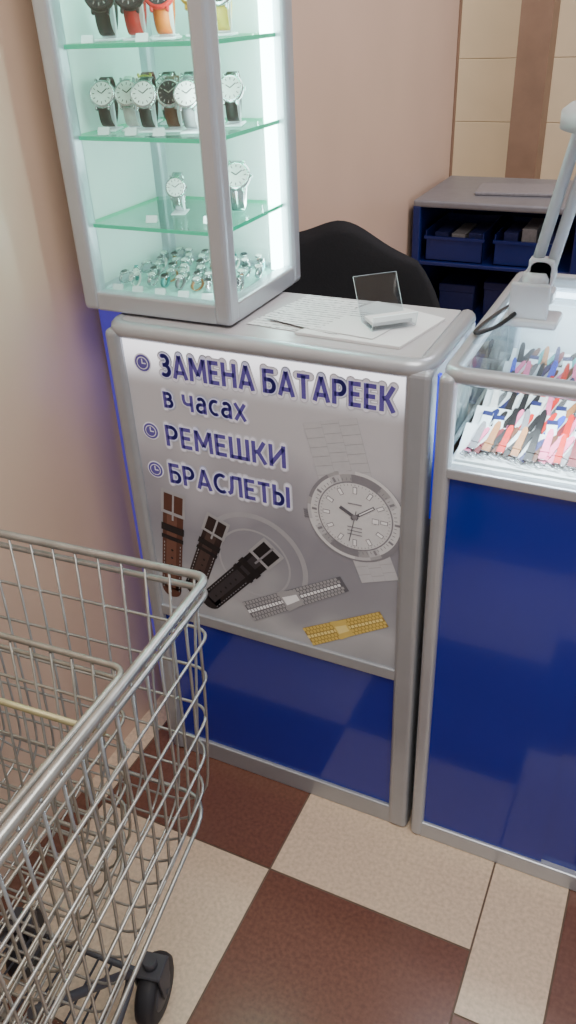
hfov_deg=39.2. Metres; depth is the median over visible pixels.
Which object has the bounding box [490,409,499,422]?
strap
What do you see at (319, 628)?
print
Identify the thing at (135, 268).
watch
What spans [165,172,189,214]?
watch
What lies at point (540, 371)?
strap
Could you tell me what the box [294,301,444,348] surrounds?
paper sheet
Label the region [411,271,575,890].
display counter
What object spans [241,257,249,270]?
watch
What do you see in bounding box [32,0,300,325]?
display case
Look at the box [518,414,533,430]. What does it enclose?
strap
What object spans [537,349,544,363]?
strap
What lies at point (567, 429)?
strap
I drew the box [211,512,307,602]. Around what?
print
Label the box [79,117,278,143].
glass shelf
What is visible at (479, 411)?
display tray
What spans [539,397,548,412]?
strap
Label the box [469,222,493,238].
carton
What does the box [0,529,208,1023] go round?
shopping cart
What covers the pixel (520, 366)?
strap
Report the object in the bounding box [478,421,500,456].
strap
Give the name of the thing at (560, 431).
strap
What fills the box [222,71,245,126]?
watch
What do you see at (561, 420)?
strap
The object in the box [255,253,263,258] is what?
watch
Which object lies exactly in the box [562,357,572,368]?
packet
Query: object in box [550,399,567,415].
strap
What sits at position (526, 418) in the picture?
strap
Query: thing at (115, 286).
price tag
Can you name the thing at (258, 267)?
watch
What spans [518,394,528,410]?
strap
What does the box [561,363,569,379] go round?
strap
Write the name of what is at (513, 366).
strap
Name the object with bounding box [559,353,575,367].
strap
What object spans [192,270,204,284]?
watch
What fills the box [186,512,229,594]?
print
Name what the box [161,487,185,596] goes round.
print
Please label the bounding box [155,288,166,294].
price tag
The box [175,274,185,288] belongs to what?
watch
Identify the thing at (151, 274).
watch
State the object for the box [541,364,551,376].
strap
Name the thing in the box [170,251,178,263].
watch
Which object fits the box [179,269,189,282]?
watch
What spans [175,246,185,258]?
watch
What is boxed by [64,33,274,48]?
glass shelf
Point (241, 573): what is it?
print
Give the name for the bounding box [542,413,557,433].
strap
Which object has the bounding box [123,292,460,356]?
countertop
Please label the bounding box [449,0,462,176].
trim
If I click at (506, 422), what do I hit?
strap
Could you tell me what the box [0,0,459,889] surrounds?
wall
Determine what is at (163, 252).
watch
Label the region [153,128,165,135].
price tag
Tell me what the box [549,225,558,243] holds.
carton
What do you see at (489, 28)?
wall
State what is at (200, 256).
watch
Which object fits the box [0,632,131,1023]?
shopping cart
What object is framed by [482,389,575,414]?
display tray
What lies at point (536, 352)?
strap
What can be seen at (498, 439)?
strap
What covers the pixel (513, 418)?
strap
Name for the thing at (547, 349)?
strap
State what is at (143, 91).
watch
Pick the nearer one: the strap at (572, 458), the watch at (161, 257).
the strap at (572, 458)
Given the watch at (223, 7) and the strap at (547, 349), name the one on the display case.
the watch at (223, 7)
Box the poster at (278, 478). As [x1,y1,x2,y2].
[122,338,405,667]
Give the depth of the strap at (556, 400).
1.28 m
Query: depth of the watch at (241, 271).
1.37 m
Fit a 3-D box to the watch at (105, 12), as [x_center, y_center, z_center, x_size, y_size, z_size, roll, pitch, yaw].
[-0.268,-0.748,1.196,0.051,0.087,0.071,1,32,6]
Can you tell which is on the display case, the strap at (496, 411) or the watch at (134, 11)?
the watch at (134, 11)
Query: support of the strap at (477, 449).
on the display tray at (470, 429)
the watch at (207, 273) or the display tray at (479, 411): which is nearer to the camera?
the display tray at (479, 411)
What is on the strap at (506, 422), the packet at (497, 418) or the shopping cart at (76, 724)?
the packet at (497, 418)
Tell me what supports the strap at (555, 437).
on the display tray at (470, 429)
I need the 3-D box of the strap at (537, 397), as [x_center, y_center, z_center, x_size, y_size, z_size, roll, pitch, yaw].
[0.384,-0.164,1.288,0.057,0.030,0.012,-28,40,-34]
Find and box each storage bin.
[424,213,502,263]
[492,216,568,267]
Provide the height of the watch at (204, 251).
0.022 m
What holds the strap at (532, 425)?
on the display tray at (479, 411)
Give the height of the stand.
0.087 m
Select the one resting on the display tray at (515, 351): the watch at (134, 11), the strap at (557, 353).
the strap at (557, 353)
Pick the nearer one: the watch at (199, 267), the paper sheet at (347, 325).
the paper sheet at (347, 325)
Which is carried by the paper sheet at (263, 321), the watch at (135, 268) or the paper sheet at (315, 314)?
the paper sheet at (315, 314)
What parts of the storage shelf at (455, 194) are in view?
frame post, panel, frame post, panel, frame post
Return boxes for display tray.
[454,423,575,481]
[472,405,575,437]
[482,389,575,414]
[502,361,571,379]
[510,348,570,366]
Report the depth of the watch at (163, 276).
1.36 m
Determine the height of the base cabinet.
1.017 m
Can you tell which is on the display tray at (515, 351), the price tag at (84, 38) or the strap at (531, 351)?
the strap at (531, 351)
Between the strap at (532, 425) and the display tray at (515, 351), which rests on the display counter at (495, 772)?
the display tray at (515, 351)
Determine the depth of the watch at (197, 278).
1.34 m
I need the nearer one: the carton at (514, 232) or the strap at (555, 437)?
the strap at (555, 437)
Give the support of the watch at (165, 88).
on the display case
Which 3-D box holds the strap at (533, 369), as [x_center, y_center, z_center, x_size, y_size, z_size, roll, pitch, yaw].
[0.416,-0.236,1.399,0.054,0.029,0.014,-30,41,-36]
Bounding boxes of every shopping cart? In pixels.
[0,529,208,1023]
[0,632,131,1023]
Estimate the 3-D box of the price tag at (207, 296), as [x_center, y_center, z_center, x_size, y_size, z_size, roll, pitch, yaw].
[-0.131,-0.348,1.308,0.018,0.010,0.010,2,33,8]
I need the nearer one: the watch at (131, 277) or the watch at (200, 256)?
the watch at (131, 277)
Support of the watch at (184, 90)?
on the display case
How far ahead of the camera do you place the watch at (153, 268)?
1.41 m
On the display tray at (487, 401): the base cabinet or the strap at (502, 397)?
the strap at (502, 397)
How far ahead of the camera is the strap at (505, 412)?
1.26 m
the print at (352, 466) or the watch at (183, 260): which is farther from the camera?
the watch at (183, 260)
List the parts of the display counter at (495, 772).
frame post, frame rail, frame rail, blue panel, frame rail, frame post, panel, rail, blue panel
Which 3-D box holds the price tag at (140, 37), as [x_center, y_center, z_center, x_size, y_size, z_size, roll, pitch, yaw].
[-0.205,-0.668,1.137,0.018,0.010,0.010,2,33,8]
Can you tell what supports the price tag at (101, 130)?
on the display case
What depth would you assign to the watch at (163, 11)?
1.15 m
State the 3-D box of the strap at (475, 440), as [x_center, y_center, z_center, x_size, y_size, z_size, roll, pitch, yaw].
[0.282,-0.112,1.207,0.013,0.030,0.055,19,38,30]
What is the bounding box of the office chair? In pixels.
[283,220,439,307]
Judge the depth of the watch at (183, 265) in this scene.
1.41 m
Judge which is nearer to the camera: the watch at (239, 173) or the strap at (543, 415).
the strap at (543, 415)
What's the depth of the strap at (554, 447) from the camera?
1.17 m
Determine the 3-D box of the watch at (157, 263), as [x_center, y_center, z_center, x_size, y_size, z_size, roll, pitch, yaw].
[-0.229,-0.436,1.440,0.016,0.022,0.026,20,39,31]
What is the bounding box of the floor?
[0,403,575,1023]
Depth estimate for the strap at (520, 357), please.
1.46 m
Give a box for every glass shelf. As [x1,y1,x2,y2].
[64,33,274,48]
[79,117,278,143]
[93,196,281,235]
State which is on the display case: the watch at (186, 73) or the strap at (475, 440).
the watch at (186, 73)
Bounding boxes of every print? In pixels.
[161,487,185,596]
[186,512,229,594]
[204,538,283,608]
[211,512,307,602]
[243,577,348,620]
[303,418,400,582]
[303,612,388,644]
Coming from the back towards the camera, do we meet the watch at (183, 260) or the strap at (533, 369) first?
the watch at (183, 260)
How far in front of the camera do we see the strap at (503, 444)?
1.19 m
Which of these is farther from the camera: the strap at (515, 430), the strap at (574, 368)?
the strap at (574, 368)
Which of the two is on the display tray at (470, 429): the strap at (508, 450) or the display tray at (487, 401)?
the strap at (508, 450)
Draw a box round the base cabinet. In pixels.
[98,292,475,826]
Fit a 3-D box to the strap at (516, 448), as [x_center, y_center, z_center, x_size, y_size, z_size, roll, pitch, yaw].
[0.338,-0.100,1.183,0.014,0.031,0.057,17,37,28]
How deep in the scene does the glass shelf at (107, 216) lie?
1.40 m
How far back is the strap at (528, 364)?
1.40 m
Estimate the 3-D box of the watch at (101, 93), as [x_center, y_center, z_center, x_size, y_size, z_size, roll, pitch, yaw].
[-0.281,-0.640,1.267,0.044,0.074,0.062,2,33,7]
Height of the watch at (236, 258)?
0.022 m
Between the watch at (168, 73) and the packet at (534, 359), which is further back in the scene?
the packet at (534, 359)
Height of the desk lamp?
0.536 m
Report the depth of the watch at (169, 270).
1.39 m
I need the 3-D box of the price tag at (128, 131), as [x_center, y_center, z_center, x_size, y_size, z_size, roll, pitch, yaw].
[-0.237,-0.573,1.217,0.018,0.010,0.010,2,33,8]
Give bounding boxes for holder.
[353,271,417,331]
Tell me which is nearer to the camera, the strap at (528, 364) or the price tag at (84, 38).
the price tag at (84, 38)
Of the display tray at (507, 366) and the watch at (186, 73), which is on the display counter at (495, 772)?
the display tray at (507, 366)
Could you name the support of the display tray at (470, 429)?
on the display counter at (495, 772)
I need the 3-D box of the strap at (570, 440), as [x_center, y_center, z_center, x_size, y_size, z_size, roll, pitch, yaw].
[0.392,-0.086,1.163,0.061,0.031,0.012,-25,39,-31]
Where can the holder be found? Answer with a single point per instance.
(399, 316)
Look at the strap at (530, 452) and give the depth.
1.17 m
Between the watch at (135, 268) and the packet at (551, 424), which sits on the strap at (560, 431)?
the packet at (551, 424)
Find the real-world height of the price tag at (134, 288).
0.010 m
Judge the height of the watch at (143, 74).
0.074 m
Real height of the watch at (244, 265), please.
0.022 m
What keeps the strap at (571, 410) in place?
on the display tray at (487, 401)
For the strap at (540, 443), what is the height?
0.027 m
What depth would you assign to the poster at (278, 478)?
1.37 m
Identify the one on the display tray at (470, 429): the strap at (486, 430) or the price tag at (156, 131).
the strap at (486, 430)
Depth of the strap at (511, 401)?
1.30 m
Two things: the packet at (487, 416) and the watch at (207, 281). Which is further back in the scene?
the watch at (207, 281)
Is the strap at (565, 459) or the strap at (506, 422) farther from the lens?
the strap at (506, 422)
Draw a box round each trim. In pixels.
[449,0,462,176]
[505,0,560,178]
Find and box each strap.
[459,427,489,456]
[465,421,485,453]
[468,428,503,457]
[477,428,507,457]
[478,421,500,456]
[488,427,518,458]
[489,389,499,407]
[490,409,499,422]
[491,411,507,425]
[493,425,512,457]
[497,432,528,460]
[498,391,507,406]
[498,393,518,408]
[503,410,518,428]
[505,392,517,409]
[506,409,523,427]
[506,431,533,462]
[507,408,517,428]
[507,427,527,461]
[510,357,516,372]
[512,393,521,409]
[514,439,544,466]
[515,360,525,372]
[517,342,524,362]
[517,394,532,407]
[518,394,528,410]
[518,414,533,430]
[520,409,530,430]
[521,429,539,466]
[523,348,534,360]
[523,361,530,374]
[524,395,539,411]
[524,435,558,466]
[526,348,540,362]
[528,415,539,431]
[529,363,538,374]
[533,410,546,433]
[534,434,563,468]
[535,429,553,464]
[536,362,544,376]
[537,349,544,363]
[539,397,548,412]
[540,346,549,365]
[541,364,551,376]
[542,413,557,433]
[543,415,565,434]
[543,436,574,469]
[545,397,553,415]
[546,354,554,365]
[547,360,557,377]
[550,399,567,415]
[551,352,564,364]
[551,398,559,410]
[551,434,566,468]
[553,346,559,366]
[553,446,572,471]
[556,417,575,436]
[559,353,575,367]
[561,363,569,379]
[561,414,573,437]
[565,438,575,472]
[566,367,573,379]
[566,403,575,418]
[568,420,575,437]
[572,363,575,380]
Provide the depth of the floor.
1.51 m
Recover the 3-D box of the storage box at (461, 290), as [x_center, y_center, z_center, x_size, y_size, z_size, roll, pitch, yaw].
[0.721,-0.913,3.336,0.146,0.112,0.206,12,35,22]
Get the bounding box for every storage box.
[439,269,486,310]
[482,270,518,314]
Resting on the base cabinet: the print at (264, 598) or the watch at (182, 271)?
the print at (264, 598)
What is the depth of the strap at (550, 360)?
1.44 m
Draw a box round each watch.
[84,0,124,41]
[89,77,123,131]
[114,0,152,40]
[114,76,144,131]
[119,269,129,282]
[128,271,140,285]
[130,76,163,132]
[132,265,140,279]
[137,71,162,123]
[140,259,153,272]
[145,0,181,40]
[147,272,158,285]
[149,266,159,279]
[153,260,164,273]
[155,71,182,124]
[156,75,185,131]
[156,255,166,268]
[160,250,168,262]
[160,273,169,286]
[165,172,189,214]
[165,267,177,281]
[168,262,177,275]
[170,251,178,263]
[171,257,181,269]
[173,76,198,133]
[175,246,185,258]
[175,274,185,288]
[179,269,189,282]
[180,71,192,124]
[180,263,188,276]
[181,0,189,36]
[181,257,188,268]
[185,247,192,252]
[185,252,192,265]
[190,276,203,290]
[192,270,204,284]
[196,259,204,271]
[196,264,206,278]
[198,254,205,264]
[201,249,209,261]
[203,277,211,291]
[204,271,211,277]
[216,0,237,35]
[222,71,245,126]
[228,160,252,210]
[235,256,239,268]
[236,275,243,290]
[237,268,245,278]
[240,252,248,257]
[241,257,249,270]
[241,263,251,276]
[254,264,262,277]
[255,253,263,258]
[256,259,264,269]
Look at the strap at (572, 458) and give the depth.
1.15 m
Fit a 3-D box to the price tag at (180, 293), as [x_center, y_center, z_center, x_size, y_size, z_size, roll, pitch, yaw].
[-0.172,-0.357,1.325,0.018,0.010,0.010,2,33,8]
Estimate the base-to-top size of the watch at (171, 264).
0.022 m
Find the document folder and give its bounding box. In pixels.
[475,183,555,196]
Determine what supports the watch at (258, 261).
on the display case
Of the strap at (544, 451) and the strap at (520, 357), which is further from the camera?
the strap at (520, 357)
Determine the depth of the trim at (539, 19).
3.68 m
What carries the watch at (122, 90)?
on the display case
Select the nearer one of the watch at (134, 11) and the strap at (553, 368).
the watch at (134, 11)
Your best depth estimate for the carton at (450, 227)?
3.11 m
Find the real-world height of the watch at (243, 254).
0.022 m
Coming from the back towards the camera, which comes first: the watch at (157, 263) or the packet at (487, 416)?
the watch at (157, 263)
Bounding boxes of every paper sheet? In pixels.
[246,295,366,330]
[267,299,374,334]
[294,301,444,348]
[317,315,395,338]
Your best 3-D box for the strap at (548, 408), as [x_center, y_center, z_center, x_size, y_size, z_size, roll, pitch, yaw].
[0.411,-0.163,1.277,0.012,0.031,0.057,11,35,21]
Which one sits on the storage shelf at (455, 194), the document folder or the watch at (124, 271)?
the document folder
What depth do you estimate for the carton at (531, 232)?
2.95 m
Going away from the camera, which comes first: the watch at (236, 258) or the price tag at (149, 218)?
the price tag at (149, 218)
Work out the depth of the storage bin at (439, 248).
3.06 m
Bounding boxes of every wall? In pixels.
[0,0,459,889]
[452,0,575,179]
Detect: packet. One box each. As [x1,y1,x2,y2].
[479,410,493,425]
[492,415,504,427]
[529,355,539,363]
[530,401,541,413]
[545,420,557,435]
[555,406,566,416]
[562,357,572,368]
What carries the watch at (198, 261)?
on the display case
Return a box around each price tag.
[81,35,94,42]
[98,127,110,134]
[113,284,123,289]
[125,127,137,135]
[132,286,143,291]
[135,33,149,41]
[146,215,157,222]
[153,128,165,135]
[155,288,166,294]
[178,291,189,297]
[201,293,212,299]
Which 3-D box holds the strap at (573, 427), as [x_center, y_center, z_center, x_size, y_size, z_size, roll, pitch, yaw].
[0.421,-0.119,1.212,0.011,0.032,0.062,26,42,38]
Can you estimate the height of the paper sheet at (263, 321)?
0.001 m
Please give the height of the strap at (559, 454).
0.030 m
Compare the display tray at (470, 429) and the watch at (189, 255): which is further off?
the watch at (189, 255)
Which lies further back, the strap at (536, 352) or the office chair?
the office chair
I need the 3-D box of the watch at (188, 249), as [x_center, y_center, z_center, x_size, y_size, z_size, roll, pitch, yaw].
[-0.184,-0.483,1.511,0.016,0.022,0.026,0,32,5]
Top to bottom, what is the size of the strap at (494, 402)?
0.034 m
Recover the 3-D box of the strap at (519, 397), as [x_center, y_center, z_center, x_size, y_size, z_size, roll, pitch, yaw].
[0.359,-0.168,1.298,0.011,0.030,0.058,25,42,37]
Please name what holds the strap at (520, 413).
on the display tray at (479, 411)
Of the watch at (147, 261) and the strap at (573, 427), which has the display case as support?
the watch at (147, 261)
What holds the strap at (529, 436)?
on the display tray at (470, 429)
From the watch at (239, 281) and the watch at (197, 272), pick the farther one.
the watch at (197, 272)
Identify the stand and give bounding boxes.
[147,4,179,36]
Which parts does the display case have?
frame post, panel, frame rail, frame post, frame rail, floor panel, panel, frame post, frame rail, frame rail, frame post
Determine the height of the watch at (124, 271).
0.022 m
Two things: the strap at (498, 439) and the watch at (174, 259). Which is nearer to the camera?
the strap at (498, 439)
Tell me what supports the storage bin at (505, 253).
on the storage shelf at (455, 194)
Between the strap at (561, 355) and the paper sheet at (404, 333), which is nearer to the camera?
the paper sheet at (404, 333)
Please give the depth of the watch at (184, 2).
1.19 m
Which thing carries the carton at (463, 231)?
in the storage bin at (439, 248)
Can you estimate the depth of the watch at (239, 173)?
1.30 m
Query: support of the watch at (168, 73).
on the display case
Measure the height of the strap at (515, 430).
0.031 m
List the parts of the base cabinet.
frame post, frame rail, blue panel, frame rail, frame post, panel, frame post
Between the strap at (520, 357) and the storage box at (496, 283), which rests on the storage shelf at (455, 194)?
the storage box at (496, 283)
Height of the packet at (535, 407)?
0.019 m
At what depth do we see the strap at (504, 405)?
1.30 m
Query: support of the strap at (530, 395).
on the display tray at (487, 401)
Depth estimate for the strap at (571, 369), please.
1.38 m
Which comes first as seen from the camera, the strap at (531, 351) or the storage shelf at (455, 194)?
the strap at (531, 351)
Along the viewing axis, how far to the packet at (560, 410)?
1.27 m
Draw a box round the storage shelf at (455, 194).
[411,176,575,403]
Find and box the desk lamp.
[473,100,575,334]
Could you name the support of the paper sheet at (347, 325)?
on the paper sheet at (404, 333)
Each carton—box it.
[435,221,460,236]
[452,223,476,237]
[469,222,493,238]
[504,221,527,241]
[521,218,544,242]
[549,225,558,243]

